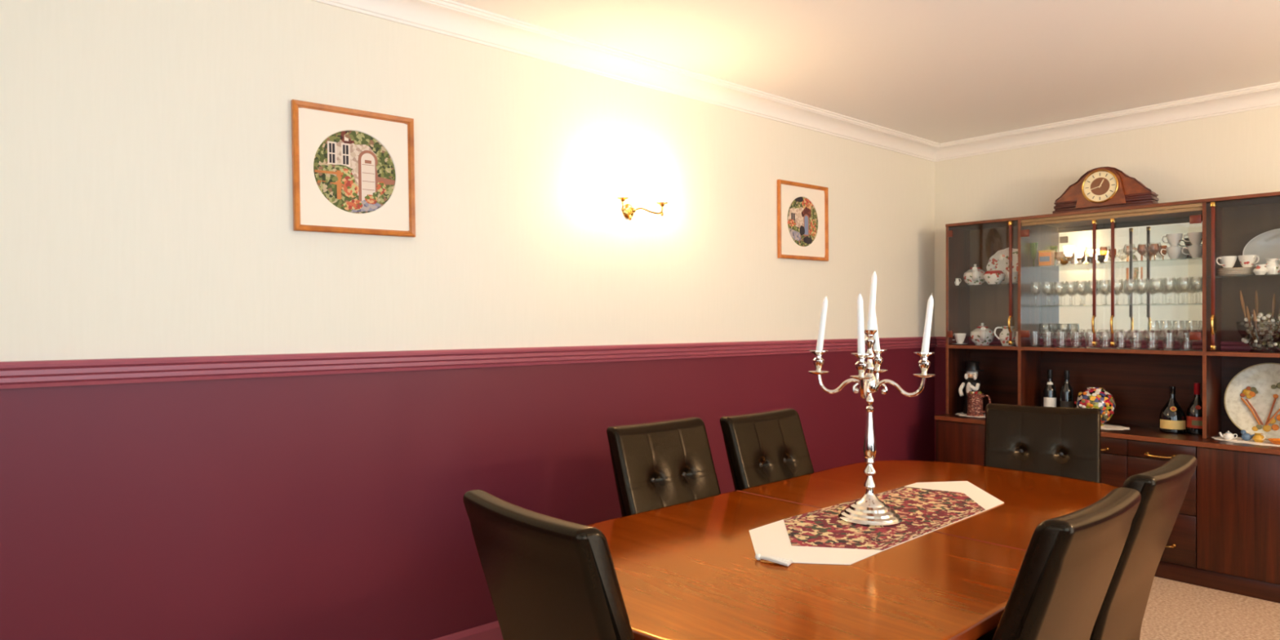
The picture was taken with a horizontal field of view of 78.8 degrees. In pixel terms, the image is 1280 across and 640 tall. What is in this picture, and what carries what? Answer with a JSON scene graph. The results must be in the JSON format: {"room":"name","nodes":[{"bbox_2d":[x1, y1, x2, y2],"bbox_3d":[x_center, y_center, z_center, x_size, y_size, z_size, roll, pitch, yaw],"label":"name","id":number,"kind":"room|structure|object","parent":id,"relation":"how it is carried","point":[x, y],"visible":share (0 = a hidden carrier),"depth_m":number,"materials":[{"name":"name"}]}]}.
{"room":"dining room","nodes":[
{"label":"dining room","id":0,"kind":"room"},
{"bbox_2d":[0,0,934,639],"bbox_3d":[-0.244,0.070,3.666,6.200,2.640,0.100,0,0,-41],"label":"wall","id":1,"kind":"structure","parent":0,"point":[146,191],"depth_m":2.89,"materials":[{"name":"beige paint"}]},
{"bbox_2d":[291,99,415,237],"bbox_3d":[-1.051,-0.548,2.888,0.449,0.459,0.024,-1,1,-41],"label":"framed picture","id":2,"kind":"object","parent":1,"relation":"attached to","point":[353,170],"visible":1,"depth_m":2.88,"materials":[{"name":"paper"}]},
{"bbox_2d":[431,620,502,639],"bbox_3d":[-0.206,1.330,3.621,6.200,0.120,0.018,0,0,-41],"label":"baseboard","id":3,"kind":"structure","parent":1,"relation":"attached to","point":[490,631],"depth_m":3.22,"materials":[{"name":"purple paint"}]},
{"bbox_2d":[0,336,937,389],"bbox_3d":[-0.203,0.158,3.617,6.200,0.078,0.027,0,0,-41],"label":"rail","id":4,"kind":"object","parent":1,"relation":"attached to","point":[45,373],"visible":1,"depth_m":2.89,"materials":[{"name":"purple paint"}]},
{"bbox_2d":[311,0,940,161],"bbox_3d":[-0.180,-1.198,3.591,6.200,0.104,0.096,0,0,-41],"label":"coving","id":5,"kind":"structure","parent":1,"relation":"attached to","point":[450,18],"depth_m":3.65,"materials":[{"name":"white paint"}]},
{"bbox_2d":[613,174,671,220],"bbox_3d":[-0.008,-0.572,3.700,0.338,0.185,0.156,0,0,-41],"label":"wall light","id":6,"kind":"object","parent":1,"relation":"attached to","point":[622,182],"visible":1,"depth_m":3.72,"materials":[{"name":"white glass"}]},
{"bbox_2d":[777,179,828,261],"bbox_3d":[0.973,-0.585,4.633,0.467,0.451,0.024,-1,1,-41],"label":"framed picture","id":7,"kind":"object","parent":1,"relation":"attached to","point":[802,209],"visible":1,"depth_m":4.63,"materials":[{"name":"paper"}]},
{"bbox_2d":[451,0,1279,143],"bbox_3d":[1.127,-1.300,2.075,6.400,0.100,4.300,0,0,-41],"label":"ceiling","id":8,"kind":"structure","parent":0,"point":[939,71],"depth_m":3.60,"materials":[{"name":"white paint"}]},
{"bbox_2d":[934,105,1279,461],"bbox_3d":[3.480,0.070,4.169,0.100,2.640,4.200,0,0,-41],"label":"wall","id":9,"kind":"structure","parent":0,"point":[1235,153],"depth_m":4.82,"materials":[{"name":"beige paint"}]},
{"bbox_2d":[934,81,1279,161],"bbox_3d":[3.438,-1.198,4.067,0.096,0.104,4.100,0,0,-41],"label":"coving","id":10,"kind":"structure","parent":9,"relation":"attached to","point":[1266,95],"depth_m":4.70,"materials":[{"name":"white paint"}]},
{"bbox_2d":[936,336,1279,351],"bbox_3d":[3.473,0.158,4.080,0.027,0.078,4.073,0,0,-41],"label":"rail","id":11,"kind":"object","parent":9,"relation":"attached to","point":[941,340],"visible":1,"depth_m":4.63,"materials":[{"name":"red paint"}]},
{"bbox_2d":[1139,576,1279,639],"bbox_3d":[1.127,1.440,2.075,6.400,0.100,4.300,0,0,-41],"label":"floor","id":12,"kind":"structure","parent":0,"point":[1175,610],"depth_m":3.66,"materials":[{"name":"beige carpet"}]},
{"bbox_2d":[462,489,635,639],"bbox_3d":[-0.026,0.890,1.814,0.643,0.999,0.464,0,0,-41],"label":"dining chair","id":13,"kind":"object","parent":12,"relation":"on","point":[547,577],"visible":1,"depth_m":1.57,"materials":[{"name":"brown leather"}]},
{"bbox_2d":[606,417,720,516],"bbox_3d":[0.247,0.890,2.781,0.464,0.999,0.643,0,0,-41],"label":"dining chair","id":14,"kind":"object","parent":12,"relation":"on","point":[661,464],"visible":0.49,"depth_m":2.91,"materials":[{"name":"brown leather"}]},
{"bbox_2d":[720,408,814,490],"bbox_3d":[0.696,0.890,3.089,0.464,0.999,0.643,0,0,-42],"label":"dining chair","id":15,"kind":"object","parent":12,"relation":"on","point":[765,447],"visible":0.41,"depth_m":3.21,"materials":[{"name":"brown leather"}]},
{"bbox_2d":[585,460,1119,639],"bbox_3d":[0.765,1.015,2.498,2.375,0.750,1.186,0,0,-43],"label":"dining table","id":16,"kind":"object","parent":12,"relation":"on","point":[689,570],"visible":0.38,"depth_m":2.02,"materials":[{"name":"brown wood"}]},
{"bbox_2d":[749,480,1004,566],"bbox_3d":[0.826,0.631,2.553,1.410,0.018,0.423,0,0,-41],"label":"table runner","id":17,"kind":"object","parent":16,"relation":"on","point":[820,536],"visible":1,"depth_m":2.40,"materials":[{"name":"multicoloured fabric"}]},
{"bbox_2d":[808,329,935,526],"bbox_3d":[0.737,0.334,2.497,0.300,0.604,0.300,0,0,-20],"label":"candelabra","id":18,"kind":"object","parent":17,"relation":"on","point":[869,510],"visible":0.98,"depth_m":2.48,"materials":[{"name":"silver metal"}]},
{"bbox_2d":[808,350,828,372],"bbox_3d":[0.588,0.136,2.566,0.062,0.070,0.062,0,0,25],"label":"socket","id":19,"kind":"object","parent":18,"relation":"attached to","point":[818,361],"depth_m":2.55,"materials":[{"name":"silver metal"}]},
{"bbox_2d":[815,293,827,351],"bbox_3d":[0.598,0.017,2.566,0.042,0.204,0.022,0,0,-1],"label":"candle","id":20,"kind":"object","parent":18,"relation":"on","point":[820,344],"visible":0.97,"depth_m":2.56,"materials":[{"name":"white wax"}]},
{"bbox_2d":[857,291,865,354],"bbox_3d":[0.666,0.016,2.348,0.026,0.204,0.022,0,0,-11],"label":"candle","id":21,"kind":"object","parent":18,"relation":"on","point":[860,327],"visible":0.97,"depth_m":2.34,"materials":[{"name":"white wax"}]},
{"bbox_2d":[850,353,871,377],"bbox_3d":[0.667,0.136,2.348,0.062,0.070,0.062,0,0,25],"label":"socket","id":22,"kind":"object","parent":18,"relation":"attached to","point":[861,366],"depth_m":2.34,"materials":[{"name":"silver metal"}]},
{"bbox_2d":[866,271,876,329],"bbox_3d":[0.742,-0.056,2.497,0.034,0.213,0.022,0,0,-1],"label":"candle","id":23,"kind":"object","parent":18,"relation":"on","point":[870,325],"visible":0.99,"depth_m":2.49,"materials":[{"name":"white wax"}]},
{"bbox_2d":[872,310,879,350],"bbox_3d":[0.799,0.017,2.648,0.037,0.204,0.022,0,0,19],"label":"candle","id":24,"kind":"object","parent":18,"relation":"on","point":[877,345],"visible":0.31,"depth_m":2.64,"materials":[{"name":"white wax"}]},
{"bbox_2d":[872,349,887,370],"bbox_3d":[0.806,0.136,2.645,0.062,0.070,0.062,0,0,25],"label":"socket","id":25,"kind":"object","parent":18,"relation":"attached to","point":[877,360],"depth_m":2.63,"materials":[{"name":"silver metal"}]},
{"bbox_2d":[913,351,934,374],"bbox_3d":[0.885,0.136,2.427,0.062,0.070,0.062,0,0,25],"label":"socket","id":26,"kind":"object","parent":18,"relation":"attached to","point":[924,364],"depth_m":2.42,"materials":[{"name":"silver metal"}]},
{"bbox_2d":[920,292,933,352],"bbox_3d":[0.894,0.017,2.427,0.040,0.204,0.022,0,0,-1],"label":"candle","id":27,"kind":"object","parent":18,"relation":"on","point":[926,334],"visible":0.95,"depth_m":2.42,"materials":[{"name":"white wax"}]},
{"bbox_2d":[983,403,1101,483],"bbox_3d":[1.692,0.890,3.304,0.464,0.999,0.643,0,0,29],"label":"dining chair","id":28,"kind":"object","parent":12,"relation":"on","point":[1064,442],"visible":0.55,"depth_m":3.48,"materials":[{"name":"brown leather"}]},
{"bbox_2d":[992,487,1141,639],"bbox_3d":[0.785,0.890,1.877,0.464,0.999,0.643,0,0,-42],"label":"dining chair","id":29,"kind":"object","parent":12,"relation":"on","point":[1069,562],"visible":1,"depth_m":1.58,"materials":[{"name":"brown leather"}]},
{"bbox_2d":[976,454,1197,639],"bbox_3d":[1.234,0.890,2.322,0.464,0.999,0.643,0,0,-43],"label":"dining chair","id":30,"kind":"object","parent":12,"relation":"on","point":[1162,490],"visible":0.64,"depth_m":2.07,"materials":[{"name":"brown leather"}]},
{"bbox_2d":[934,191,1279,603],"bbox_3d":[2.746,0.372,4.569,0.482,2.036,1.937,0,0,-41],"label":"display cabinet","id":31,"kind":"object","parent":12,"relation":"on","point":[1224,535],"visible":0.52,"depth_m":4.53,"materials":[{"name":"brown wood"}]},
{"bbox_2d":[954,278,960,285],"bbox_3d":[2.152,-0.257,5.284,0.038,0.050,0.034,0,0,-34],"label":"milk jug","id":32,"kind":"object","parent":31,"relation":"on","point":[957,282],"visible":1,"depth_m":5.27,"materials":[{"name":"white ceramic"}]},
{"bbox_2d":[952,333,966,345],"bbox_3d":[2.161,0.129,5.263,0.101,0.077,0.102,0,0,-23],"label":"teacup","id":33,"kind":"object","parent":31,"relation":"on","point":[959,337],"visible":0.91,"depth_m":5.24,"materials":[{"name":"white ceramic"}]},
{"bbox_2d":[963,264,985,284],"bbox_3d":[2.262,-0.305,5.261,0.163,0.146,0.208,0,0,-12],"label":"teapot","id":34,"kind":"object","parent":31,"relation":"on","point":[974,276],"visible":0.94,"depth_m":5.22,"materials":[{"name":"white ceramic"}]},
{"bbox_2d":[969,322,995,345],"bbox_3d":[2.295,0.093,5.222,0.167,0.150,0.213,0,0,-15],"label":"teapot","id":35,"kind":"object","parent":31,"relation":"on","point":[982,335],"visible":0.99,"depth_m":5.18,"materials":[{"name":"white ceramic"}]},
{"bbox_2d":[948,344,1017,350],"bbox_3d":[2.340,0.179,5.171,0.300,0.022,0.458,0,0,-41],"label":"shelf","id":36,"kind":"object","parent":31,"relation":"attached to","point":[951,347],"depth_m":5.11,"materials":[{"name":"brown wood"}]},
{"bbox_2d":[957,283,1017,287],"bbox_3d":[2.349,-0.229,5.179,0.266,0.006,0.458,0,0,-41],"label":"glass shelf","id":37,"kind":"object","parent":31,"relation":"attached to","point":[961,285],"depth_m":5.20,"materials":[{"name":"clear glass"}]},
{"bbox_2d":[982,266,1005,284],"bbox_3d":[2.328,-0.290,5.123,0.136,0.116,0.135,0,0,-41],"label":"sugar bowl","id":38,"kind":"object","parent":31,"relation":"on","point":[993,276],"visible":0.98,"depth_m":5.08,"materials":[{"name":"white ceramic"}]},
{"bbox_2d":[986,247,1017,284],"bbox_3d":[2.437,-0.357,5.171,0.062,0.251,0.277,0,0,-41],"label":"serving plate","id":39,"kind":"object","parent":31,"relation":"on","point":[1000,260],"visible":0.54,"depth_m":5.20,"materials":[{"name":"white ceramic"}]},
{"bbox_2d":[994,325,1016,346],"bbox_3d":[2.393,0.104,5.075,0.126,0.128,0.112,0,0,-31],"label":"jug","id":40,"kind":"object","parent":31,"relation":"on","point":[1003,337],"visible":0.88,"depth_m":5.05,"materials":[{"name":"white ceramic"}]},
{"bbox_2d":[1004,271,1017,283],"bbox_3d":[2.401,-0.271,5.015,0.102,0.077,0.101,0,0,43],"label":"teacup","id":41,"kind":"object","parent":31,"relation":"on","point":[1015,274],"visible":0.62,"depth_m":4.99,"materials":[{"name":"white ceramic"}]},
{"bbox_2d":[1014,331,1017,346],"bbox_3d":[2.413,0.120,4.967,0.040,0.095,0.045,0,0,33],"label":"bud vase","id":42,"kind":"object","parent":31,"relation":"on","point":[1016,335],"visible":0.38,"depth_m":4.96,"materials":[{"name":"white"}]},
{"bbox_2d":[1039,323,1052,346],"bbox_3d":[2.598,0.096,4.993,0.076,0.145,0.076,0,0,-41],"label":"glass","id":43,"kind":"object","parent":31,"relation":"on","point":[1039,323],"visible":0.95,"depth_m":4.98,"materials":[{"name":"clear glass"}]},
{"bbox_2d":[1038,249,1054,266],"bbox_3d":[2.555,-0.386,4.897,0.064,0.100,0.076,0,0,-41],"label":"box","id":44,"kind":"object","parent":31,"relation":"on","point":[1046,257],"visible":0.92,"depth_m":4.87,"materials":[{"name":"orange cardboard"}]},
{"bbox_2d":[1054,251,1063,266],"bbox_3d":[2.596,-0.379,4.827,0.048,0.085,0.048,0,0,-41],"label":"goblet","id":45,"kind":"object","parent":31,"relation":"on","point":[1059,255],"visible":0.88,"depth_m":4.81,"materials":[{"name":"clear glass"}]},
{"bbox_2d":[1065,253,1074,264],"bbox_3d":[2.635,-0.371,4.781,0.048,0.070,0.048,0,0,-41],"label":"goblet","id":46,"kind":"object","parent":31,"relation":"on","point":[1068,257],"visible":0.94,"depth_m":4.77,"materials":[{"name":"brown ceramic"}]},
{"bbox_2d":[1067,328,1080,347],"bbox_3d":[2.669,0.113,4.790,0.072,0.110,0.072,0,0,-41],"label":"glass","id":47,"kind":"object","parent":31,"relation":"on","point":[1071,329],"visible":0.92,"depth_m":4.79,"materials":[{"name":"clear glass"}]},
{"bbox_2d":[1075,251,1084,263],"bbox_3d":[2.675,-0.376,4.736,0.048,0.080,0.048,0,0,-41],"label":"goblet","id":48,"kind":"object","parent":31,"relation":"on","point":[1079,255],"visible":0.85,"depth_m":4.72,"materials":[{"name":"clear glass"}]},
{"bbox_2d":[1052,166,1158,213],"bbox_3d":[2.748,-0.773,4.614,0.143,0.254,0.536,0,0,-41],"label":"mantel clock","id":49,"kind":"object","parent":31,"relation":"on","point":[1104,187],"visible":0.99,"depth_m":4.56,"materials":[{"name":"brown wood"}]},
{"bbox_2d":[934,411,1279,454],"bbox_3d":[2.755,0.646,4.577,0.458,0.026,1.937,0,0,-41],"label":"countertop","id":50,"kind":"structure","parent":31,"relation":"on","point":[1153,434],"depth_m":4.24,"materials":[{"name":"brown wood"}]},
{"bbox_2d":[955,412,985,417],"bbox_3d":[2.233,0.631,5.180,0.220,0.003,0.262,0,0,-41],"label":"doily","id":51,"kind":"object","parent":50,"relation":"on","point":[962,413],"visible":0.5,"depth_m":5.16,"materials":[{"name":"white fabric"}]},
{"bbox_2d":[958,360,984,413],"bbox_3d":[2.237,0.455,5.250,0.150,0.350,0.144,0,0,-41],"label":"figurine","id":52,"kind":"object","parent":51,"relation":"on","point":[971,383],"visible":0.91,"depth_m":5.22,"materials":[{"name":"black ceramic"}]},
{"bbox_2d":[966,391,991,416],"bbox_3d":[2.216,0.550,5.124,0.108,0.160,0.145,0,0,-11],"label":"tankard","id":53,"kind":"object","parent":51,"relation":"on","point":[975,399],"visible":0.93,"depth_m":5.10,"materials":[{"name":"red ceramic"}]},
{"bbox_2d":[1043,369,1056,407],"bbox_3d":[2.593,0.473,4.929,0.074,0.319,0.075,0,0,26],"label":"wine bottle","id":54,"kind":"object","parent":50,"relation":"on","point":[1050,390],"visible":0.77,"depth_m":4.91,"materials":[{"name":"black glass"}]},
{"bbox_2d":[1060,370,1073,407],"bbox_3d":[2.658,0.473,4.854,0.074,0.319,0.075,0,0,26],"label":"wine bottle","id":55,"kind":"object","parent":50,"relation":"on","point":[1066,390],"visible":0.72,"depth_m":4.83,"materials":[{"name":"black glass"}]},
{"bbox_2d":[1101,424,1129,430],"bbox_3d":[2.730,0.631,4.625,0.242,0.003,0.315,0,0,-41],"label":"doily","id":56,"kind":"object","parent":50,"relation":"on","point":[1106,426],"visible":0.41,"depth_m":4.57,"materials":[{"name":"white fabric"}]},
{"bbox_2d":[1074,386,1115,426],"bbox_3d":[2.732,0.519,4.673,0.213,0.222,0.212,0,0,-41],"label":"flower vase","id":57,"kind":"object","parent":56,"relation":"on","point":[1100,398],"visible":0.62,"depth_m":4.60,"materials":[{"name":"multicoloured ceramic"}]},
{"bbox_2d":[1159,386,1186,433],"bbox_3d":[3.008,0.503,4.402,0.123,0.259,0.125,0,0,29],"label":"bottle","id":58,"kind":"object","parent":50,"relation":"on","point":[1172,420],"visible":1,"depth_m":4.37,"materials":[{"name":"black glass"}]},
{"bbox_2d":[1186,382,1202,435],"bbox_3d":[3.102,0.491,4.338,0.099,0.283,0.102,0,0,29],"label":"bottle","id":59,"kind":"object","parent":50,"relation":"on","point":[1194,411],"visible":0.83,"depth_m":4.32,"materials":[{"name":"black glass"}]},
{"bbox_2d":[1211,436,1279,446],"bbox_3d":[3.218,0.631,4.036,0.242,0.003,0.430,0,0,-41],"label":"doily","id":60,"kind":"object","parent":50,"relation":"on","point":[1266,442],"visible":0.75,"depth_m":4.05,"materials":[{"name":"white fabric"}]},
{"bbox_2d":[1218,431,1237,439],"bbox_3d":[3.102,0.607,4.110,0.048,0.046,0.071,0,0,-29],"label":"teapot","id":61,"kind":"object","parent":60,"relation":"on","point":[1228,435],"visible":1,"depth_m":4.10,"materials":[{"name":"white ceramic"}]},
{"bbox_2d":[1240,430,1254,440],"bbox_3d":[3.168,0.602,4.064,0.044,0.056,0.056,0,0,-41],"label":"bird ornament","id":62,"kind":"object","parent":60,"relation":"on","point":[1246,437],"visible":1,"depth_m":4.06,"materials":[{"name":"blue ceramic"}]},
{"bbox_2d":[1224,362,1279,439],"bbox_3d":[3.326,0.429,4.109,0.092,0.403,0.400,0,0,-41],"label":"round platter","id":63,"kind":"object","parent":60,"relation":"on","point":[1252,397],"visible":0.96,"depth_m":4.16,"materials":[{"name":"ceramic"}]},
{"bbox_2d":[1252,432,1265,442],"bbox_3d":[3.195,0.608,4.018,0.052,0.045,0.058,0,0,-38],"label":"jug","id":64,"kind":"object","parent":60,"relation":"on","point":[1257,437],"visible":1,"depth_m":4.00,"materials":[{"name":"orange ceramic"}]},
{"bbox_2d":[1267,438,1279,444],"bbox_3d":[3.251,0.619,3.952,0.108,0.022,0.107,0,0,-41],"label":"dish","id":65,"kind":"object","parent":60,"relation":"on","point":[1275,441],"visible":1,"depth_m":3.95,"materials":[{"name":"orange ceramic"}]},
{"bbox_2d":[1020,346,1202,355],"bbox_3d":[2.811,0.179,4.624,0.300,0.022,0.949,0,0,-41],"label":"shelf","id":66,"kind":"object","parent":31,"relation":"attached to","point":[1024,349],"depth_m":4.61,"materials":[{"name":"brown wood"}]},
{"bbox_2d":[1024,257,1202,269],"bbox_3d":[2.821,-0.333,4.633,0.266,0.006,0.949,0,0,-41],"label":"glass shelf","id":67,"kind":"object","parent":31,"relation":"attached to","point":[1167,262],"depth_m":4.63,"materials":[{"name":"clear glass"}]},
{"bbox_2d":[1037,303,1202,307],"bbox_3d":[2.821,-0.085,4.633,0.266,0.006,0.949,0,0,-41],"label":"glass shelf","id":68,"kind":"object","parent":31,"relation":"attached to","point":[1039,305],"depth_m":4.69,"materials":[{"name":"clear glass"}]},
{"bbox_2d":[1040,210,1202,341],"bbox_3d":[2.923,-0.228,4.721,0.004,0.791,0.949,0,0,-41],"label":"mirror","id":69,"kind":"object","parent":31,"relation":"on","point":[1071,237],"depth_m":4.71,"materials":[{"name":"white mirror"}]},
{"bbox_2d":[1125,330,1140,348],"bbox_3d":[2.876,0.113,4.547,0.072,0.110,0.072,0,0,-41],"label":"glass","id":70,"kind":"object","parent":31,"relation":"on","point":[1127,331],"visible":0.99,"depth_m":4.55,"materials":[{"name":"clear glass"}]},
{"bbox_2d":[1137,244,1146,255],"bbox_3d":[2.946,-0.389,4.574,0.056,0.105,0.056,0,0,-41],"label":"glass","id":71,"kind":"object","parent":31,"relation":"on","point":[1145,245],"visible":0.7,"depth_m":4.57,"materials":[{"name":"glass"}]},
{"bbox_2d":[1150,244,1159,254],"bbox_3d":[2.989,-0.389,4.525,0.056,0.105,0.056,0,0,-41],"label":"glass","id":72,"kind":"object","parent":31,"relation":"on","point":[1151,244],"visible":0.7,"depth_m":4.52,"materials":[{"name":"glass"}]},
{"bbox_2d":[1160,246,1182,260],"bbox_3d":[2.997,-0.372,4.378,0.093,0.072,0.082,0,0,-6],"label":"coffee cup","id":73,"kind":"object","parent":31,"relation":"on","point":[1174,252],"visible":0.86,"depth_m":4.36,"materials":[{"name":"white ceramic"}]},
{"bbox_2d":[1161,233,1182,247],"bbox_3d":[2.998,-0.446,4.381,0.093,0.072,0.082,0,0,23],"label":"coffee cup","id":74,"kind":"object","parent":73,"relation":"on","point":[1174,239],"visible":0.97,"depth_m":4.36,"materials":[{"name":"white ceramic"}]},
{"bbox_2d":[1167,248,1188,258],"bbox_3d":[3.081,-0.372,4.446,0.082,0.072,0.093,0,0,-3],"label":"coffee cup","id":75,"kind":"object","parent":31,"relation":"on","point":[1185,251],"visible":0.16,"depth_m":4.41,"materials":[{"name":"white ceramic"}]},
{"bbox_2d":[1182,245,1202,257],"bbox_3d":[3.064,-0.372,4.301,0.093,0.072,0.082,0,0,-6],"label":"coffee cup","id":76,"kind":"object","parent":31,"relation":"on","point":[1195,251],"visible":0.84,"depth_m":4.28,"materials":[{"name":"white ceramic"}]},
{"bbox_2d":[1182,231,1202,245],"bbox_3d":[3.064,-0.446,4.303,0.093,0.072,0.082,0,0,23],"label":"coffee cup","id":77,"kind":"object","parent":76,"relation":"on","point":[1195,238],"visible":0.92,"depth_m":4.28,"materials":[{"name":"white ceramic"}]},
{"bbox_2d":[1217,273,1254,276],"bbox_3d":[3.181,-0.237,4.156,0.174,0.011,0.174,0,0,-41],"label":"plate","id":78,"kind":"object","parent":31,"relation":"on","point":[1230,274],"visible":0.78,"depth_m":4.11,"materials":[{"name":"white ceramic"}]},
{"bbox_2d":[1217,271,1253,274],"bbox_3d":[3.181,-0.246,4.156,0.174,0.011,0.174,0,0,-41],"label":"plate","id":79,"kind":"object","parent":78,"relation":"on","point":[1233,272],"visible":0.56,"depth_m":4.09,"materials":[{"name":"white ceramic"}]},
{"bbox_2d":[1216,270,1253,272],"bbox_3d":[3.181,-0.254,4.156,0.174,0.011,0.174,0,0,-41],"label":"plate","id":80,"kind":"object","parent":79,"relation":"on","point":[1234,270],"visible":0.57,"depth_m":4.09,"materials":[{"name":"white ceramic"}]},
{"bbox_2d":[1216,268,1253,271],"bbox_3d":[3.181,-0.262,4.156,0.174,0.011,0.174,0,0,-41],"label":"plate","id":81,"kind":"object","parent":80,"relation":"on","point":[1237,268],"visible":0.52,"depth_m":4.09,"materials":[{"name":"white ceramic"}]},
{"bbox_2d":[1216,266,1255,270],"bbox_3d":[3.181,-0.270,4.156,0.174,0.011,0.174,0,0,-41],"label":"plate","id":82,"kind":"object","parent":81,"relation":"on","point":[1239,267],"visible":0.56,"depth_m":4.09,"materials":[{"name":"white ceramic"}]},
{"bbox_2d":[1216,255,1237,267],"bbox_3d":[3.152,-0.305,4.187,0.093,0.072,0.082,0,0,35],"label":"teacup","id":83,"kind":"object","parent":82,"relation":"on","point":[1225,261],"visible":0.78,"depth_m":4.16,"materials":[{"name":"white ceramic"}]},
{"bbox_2d":[1237,254,1259,266],"bbox_3d":[3.209,-0.305,4.115,0.082,0.072,0.093,0,0,28],"label":"teacup","id":84,"kind":"object","parent":82,"relation":"on","point":[1247,260],"visible":0.88,"depth_m":4.09,"materials":[{"name":"white ceramic"}]},
{"bbox_2d":[1206,350,1279,357],"bbox_3d":[3.282,0.179,4.078,0.300,0.022,0.458,0,0,-41],"label":"shelf","id":85,"kind":"object","parent":31,"relation":"attached to","point":[1210,353],"depth_m":4.07,"materials":[{"name":"brown wood"}]},
{"bbox_2d":[1208,274,1279,279],"bbox_3d":[3.292,-0.229,4.086,0.266,0.006,0.458,0,0,-41],"label":"glass shelf","id":86,"kind":"object","parent":31,"relation":"attached to","point":[1266,276],"depth_m":4.16,"materials":[{"name":"clear glass"}]},
{"bbox_2d":[1235,290,1279,352],"bbox_3d":[3.271,0.006,4.082,0.247,0.324,0.247,0,0,-41],"label":"crystal bowl","id":87,"kind":"object","parent":31,"relation":"on","point":[1260,324],"visible":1,"depth_m":4.08,"materials":[{"name":"grey"}]},
{"bbox_2d":[1242,228,1279,274],"bbox_3d":[3.391,-0.359,4.086,0.057,0.254,0.370,0,0,-41],"label":"oval platter","id":88,"kind":"object","parent":31,"relation":"on","point":[1266,245],"visible":0.61,"depth_m":4.16,"materials":[{"name":"grey ceramic"}]},
{"bbox_2d":[1253,264,1269,275],"bbox_3d":[3.219,-0.260,4.041,0.068,0.055,0.060,0,0,-12],"label":"jug","id":89,"kind":"object","parent":31,"relation":"on","point":[1260,269],"visible":1,"depth_m":4.02,"materials":[{"name":"white ceramic"}]},
{"bbox_2d":[1264,258,1279,274],"bbox_3d":[3.279,-0.275,4.036,0.072,0.085,0.081,0,0,-44],"label":"jug","id":90,"kind":"object","parent":31,"relation":"on","point":[1273,268],"visible":0.93,"depth_m":4.02,"materials":[{"name":"white ceramic"}]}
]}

